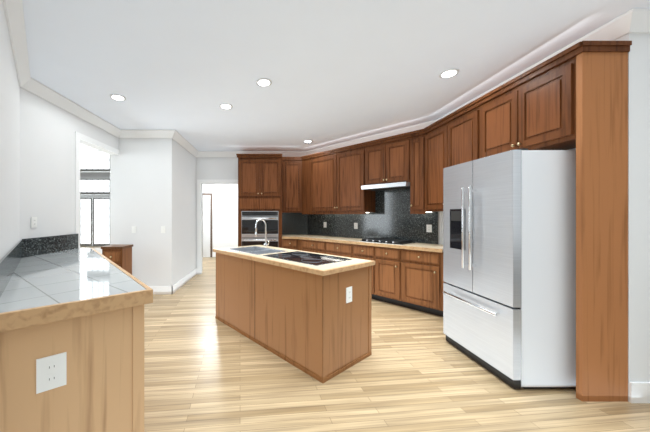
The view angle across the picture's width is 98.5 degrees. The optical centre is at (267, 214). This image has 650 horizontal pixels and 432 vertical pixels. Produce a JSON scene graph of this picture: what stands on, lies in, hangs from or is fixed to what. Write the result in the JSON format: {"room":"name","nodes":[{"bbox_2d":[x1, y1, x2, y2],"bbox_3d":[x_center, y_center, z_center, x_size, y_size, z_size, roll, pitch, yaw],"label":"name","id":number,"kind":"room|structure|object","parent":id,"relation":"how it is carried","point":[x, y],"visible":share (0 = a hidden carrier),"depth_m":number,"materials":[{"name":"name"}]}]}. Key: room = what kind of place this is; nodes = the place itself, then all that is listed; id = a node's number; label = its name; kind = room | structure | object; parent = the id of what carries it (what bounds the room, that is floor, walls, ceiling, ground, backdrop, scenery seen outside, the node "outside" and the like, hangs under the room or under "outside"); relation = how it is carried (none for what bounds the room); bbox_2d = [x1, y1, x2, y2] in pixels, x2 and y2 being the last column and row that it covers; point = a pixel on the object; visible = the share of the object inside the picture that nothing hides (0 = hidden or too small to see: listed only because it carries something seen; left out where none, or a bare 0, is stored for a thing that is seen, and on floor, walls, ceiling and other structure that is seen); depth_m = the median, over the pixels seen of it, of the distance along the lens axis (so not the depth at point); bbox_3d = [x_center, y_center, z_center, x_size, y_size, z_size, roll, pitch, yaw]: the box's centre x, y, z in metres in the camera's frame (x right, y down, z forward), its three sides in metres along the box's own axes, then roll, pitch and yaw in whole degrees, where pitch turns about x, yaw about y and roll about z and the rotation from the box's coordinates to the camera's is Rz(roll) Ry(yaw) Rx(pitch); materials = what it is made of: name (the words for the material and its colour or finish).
{"room":"kitchen","nodes":[
{"label":"kitchen","id":0,"kind":"room"},
{"bbox_2d":[0,237,115,296],"bbox_3d":[-1.981,0.351,2.137,1.127,0.184,1.388,0,0,0],"label":"countertop","id":1,"kind":"structure","parent":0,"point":[32,262],"depth_m":2.47,"materials":[{"name":"tile"}]},
{"bbox_2d":[0,0,649,401],"bbox_3d":[-4.050,-1.241,5.118,15.900,5.200,14.064,0,0,0],"label":"wall","id":2,"kind":"structure","parent":0,"point":[152,186],"depth_m":3.39,"materials":[{"name":"paint"}]},
{"bbox_2d":[80,144,109,245],"bbox_3d":[-7.650,-0.941,11.973,3.700,4.600,0.046,0,0,0],"label":"window","id":3,"kind":"structure","parent":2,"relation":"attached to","point":[94,221],"depth_m":11.98,"materials":[{"name":"glass"},{"name":"painted wood"}]},
{"bbox_2d":[75,131,237,293],"bbox_3d":[-1.550,0.124,4.975,2.020,2.470,2.650,0,0,0],"label":"trim","id":4,"kind":"structure","parent":2,"relation":"attached to","point":[78,136],"depth_m":4.71,"materials":[{"name":"paint"}]},
{"bbox_2d":[284,157,299,212],"bbox_3d":[0.598,-0.654,6.113,0.613,1.206,0.368,0,0,0],"label":"upper cabinet","id":5,"kind":"object","parent":2,"relation":"attached to","point":[291,164],"depth_m":5.93,"materials":[{"name":"brown wood"}]},
{"bbox_2d":[3,0,649,156],"bbox_3d":[0.670,-1.381,2.308,6.460,0.116,7.983,0,0,0],"label":"crown molding","id":6,"kind":"structure","parent":2,"relation":"attached to","point":[635,20],"depth_m":2.98,"materials":[{"name":"paint"}]},
{"bbox_2d":[300,142,383,212],"bbox_3d":[1.310,-0.654,5.502,1.293,1.206,1.586,0,0,0],"label":"cabinet","id":7,"kind":"object","parent":2,"relation":"attached to","point":[379,202],"depth_m":5.20,"materials":[{"name":"brown wood"}]},
{"bbox_2d":[364,133,403,188],"bbox_3d":[2.057,-0.879,4.588,0.756,0.756,0.813,0,0,0],"label":"upper cabinet","id":8,"kind":"object","parent":2,"relation":"attached to","point":[383,157],"depth_m":4.48,"materials":[{"name":"brown wood"}]},
{"bbox_2d":[400,130,419,212],"bbox_3d":[2.336,-0.654,4.212,0.462,1.206,0.385,0,0,0],"label":"upper cabinet","id":9,"kind":"object","parent":2,"relation":"attached to","point":[410,191],"depth_m":4.15,"materials":[{"name":"brown wood"}]},
{"bbox_2d":[420,97,479,212],"bbox_3d":[2.432,-0.654,3.523,0.380,1.206,1.096,0,0,0],"label":"upper cabinet","id":10,"kind":"object","parent":2,"relation":"attached to","point":[454,139],"depth_m":3.58,"materials":[{"name":"brown wood"}]},
{"bbox_2d":[480,41,623,157],"bbox_3d":[2.450,-0.914,2.510,0.343,0.686,0.930,0,0,0],"label":"upper cabinet","id":11,"kind":"object","parent":2,"relation":"attached to","point":[574,98],"depth_m":2.14,"materials":[{"name":"brown wood"}]},
{"bbox_2d":[629,382,649,402],"bbox_3d":[3.262,1.287,1.993,1.275,0.145,0.014,0,0,0],"label":"baseboard","id":12,"kind":"structure","parent":2,"relation":"attached to","point":[639,392],"depth_m":1.99,"materials":[{"name":"paint"}]},
{"bbox_2d":[22,0,649,150],"bbox_3d":[0.540,-1.475,3.050,7.320,0.092,12.100,0,0,0],"label":"ceiling","id":13,"kind":"structure","parent":0,"point":[253,75],"depth_m":2.53,"materials":[{"name":"paint"}]},
{"bbox_2d":[308,213,375,240],"bbox_3d":[1.428,0.197,5.636,1.058,0.495,1.301,0,0,0],"label":"backsplash","id":14,"kind":"structure","parent":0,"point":[322,226],"depth_m":5.45,"materials":[{"name":"black stone"}]},
{"bbox_2d":[80,246,649,431],"bbox_3d":[-3.750,1.384,5.000,17.500,0.050,18.000,0,0,0],"label":"floor","id":15,"kind":"structure","parent":0,"point":[205,370],"depth_m":2.14,"materials":[{"name":"brown wood"}]},
{"bbox_2d":[0,301,152,431],"bbox_3d":[-1.646,0.933,2.041,1.821,0.852,1.632,0,0,0],"label":"base cabinet","id":16,"kind":"object","parent":15,"relation":"on","point":[48,384],"depth_m":1.43,"materials":[{"name":"wood"}]},
{"bbox_2d":[0,264,152,336],"bbox_3d":[-1.619,0.480,2.449,1.876,0.078,2.518,0,0,0],"label":"countertop","id":17,"kind":"structure","parent":16,"relation":"on","point":[97,302],"depth_m":1.48,"materials":[{"name":"white tile"}]},
{"bbox_2d":[101,244,132,274],"bbox_3d":[-2.388,0.921,4.353,0.335,0.875,0.364,0,0,0],"label":"base cabinet","id":18,"kind":"object","parent":15,"relation":"on","point":[120,255],"visible":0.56,"depth_m":4.22,"materials":[{"name":"brown wood"}]},
{"bbox_2d":[236,154,283,247],"bbox_3d":[-0.165,0.051,5.966,0.909,2.616,0.662,0,0,0],"label":"tall cabinet","id":19,"kind":"object","parent":15,"relation":"on","point":[260,176],"depth_m":5.66,"materials":[{"name":"brown wood"}]},
{"bbox_2d":[284,237,295,249],"bbox_3d":[0.438,0.922,5.978,0.294,0.875,0.638,0,0,0],"label":"base cabinet","id":20,"kind":"object","parent":15,"relation":"on","point":[289,242],"depth_m":5.66,"materials":[{"name":"brown wood"}]},
{"bbox_2d":[284,233,295,236],"bbox_3d":[0.598,0.465,5.973,0.613,0.040,0.649,0,0,0],"label":"countertop","id":21,"kind":"structure","parent":20,"relation":"on","point":[285,234],"depth_m":6.12,"materials":[{"name":"beige stone"}]},
{"bbox_2d":[215,250,371,382],"bbox_3d":[0.157,0.921,3.145,1.702,0.875,1.857,0,0,0],"label":"kitchen island","id":22,"kind":"object","parent":15,"relation":"on","point":[308,313],"depth_m":2.52,"materials":[{"name":"brown wood"}]},
{"bbox_2d":[213,243,264,258],"bbox_3d":[-0.380,0.464,3.557,0.702,0.040,1.117,0,0,0],"label":"island countertop","id":23,"kind":"structure","parent":22,"relation":"on","point":[240,252],"depth_m":3.48,"materials":[{"name":"beige stone"}]},
{"bbox_2d":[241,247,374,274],"bbox_3d":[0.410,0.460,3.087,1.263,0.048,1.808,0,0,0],"label":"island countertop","id":24,"kind":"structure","parent":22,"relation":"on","point":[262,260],"depth_m":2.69,"materials":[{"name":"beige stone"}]},
{"bbox_2d":[296,241,446,316],"bbox_3d":[1.614,0.922,4.946,2.012,0.875,2.699,0,0,0],"label":"base cabinet","id":25,"kind":"object","parent":15,"relation":"on","point":[414,281],"depth_m":3.94,"materials":[{"name":"brown wood"}]},
{"bbox_2d":[296,233,442,252],"bbox_3d":[1.602,0.466,4.929,2.036,0.045,2.731,0,0,0],"label":"countertop","id":26,"kind":"structure","parent":25,"relation":"on","point":[308,242],"depth_m":4.44,"materials":[{"name":"beige stone"}]},
{"bbox_2d":[443,148,575,388],"bbox_3d":[2.212,0.421,2.542,0.777,1.875,0.845,0,0,0],"label":"fridge","id":27,"kind":"object","parent":15,"relation":"on","point":[509,266],"visible":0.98,"depth_m":2.12,"materials":[{"name":"white metal"}]},
{"bbox_2d":[376,185,419,240],"bbox_3d":[2.191,0.002,4.695,0.489,0.885,0.600,0,0,0],"label":"backsplash","id":28,"kind":"structure","parent":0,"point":[391,225],"depth_m":4.70,"materials":[{"name":"black stone"}]}
]}

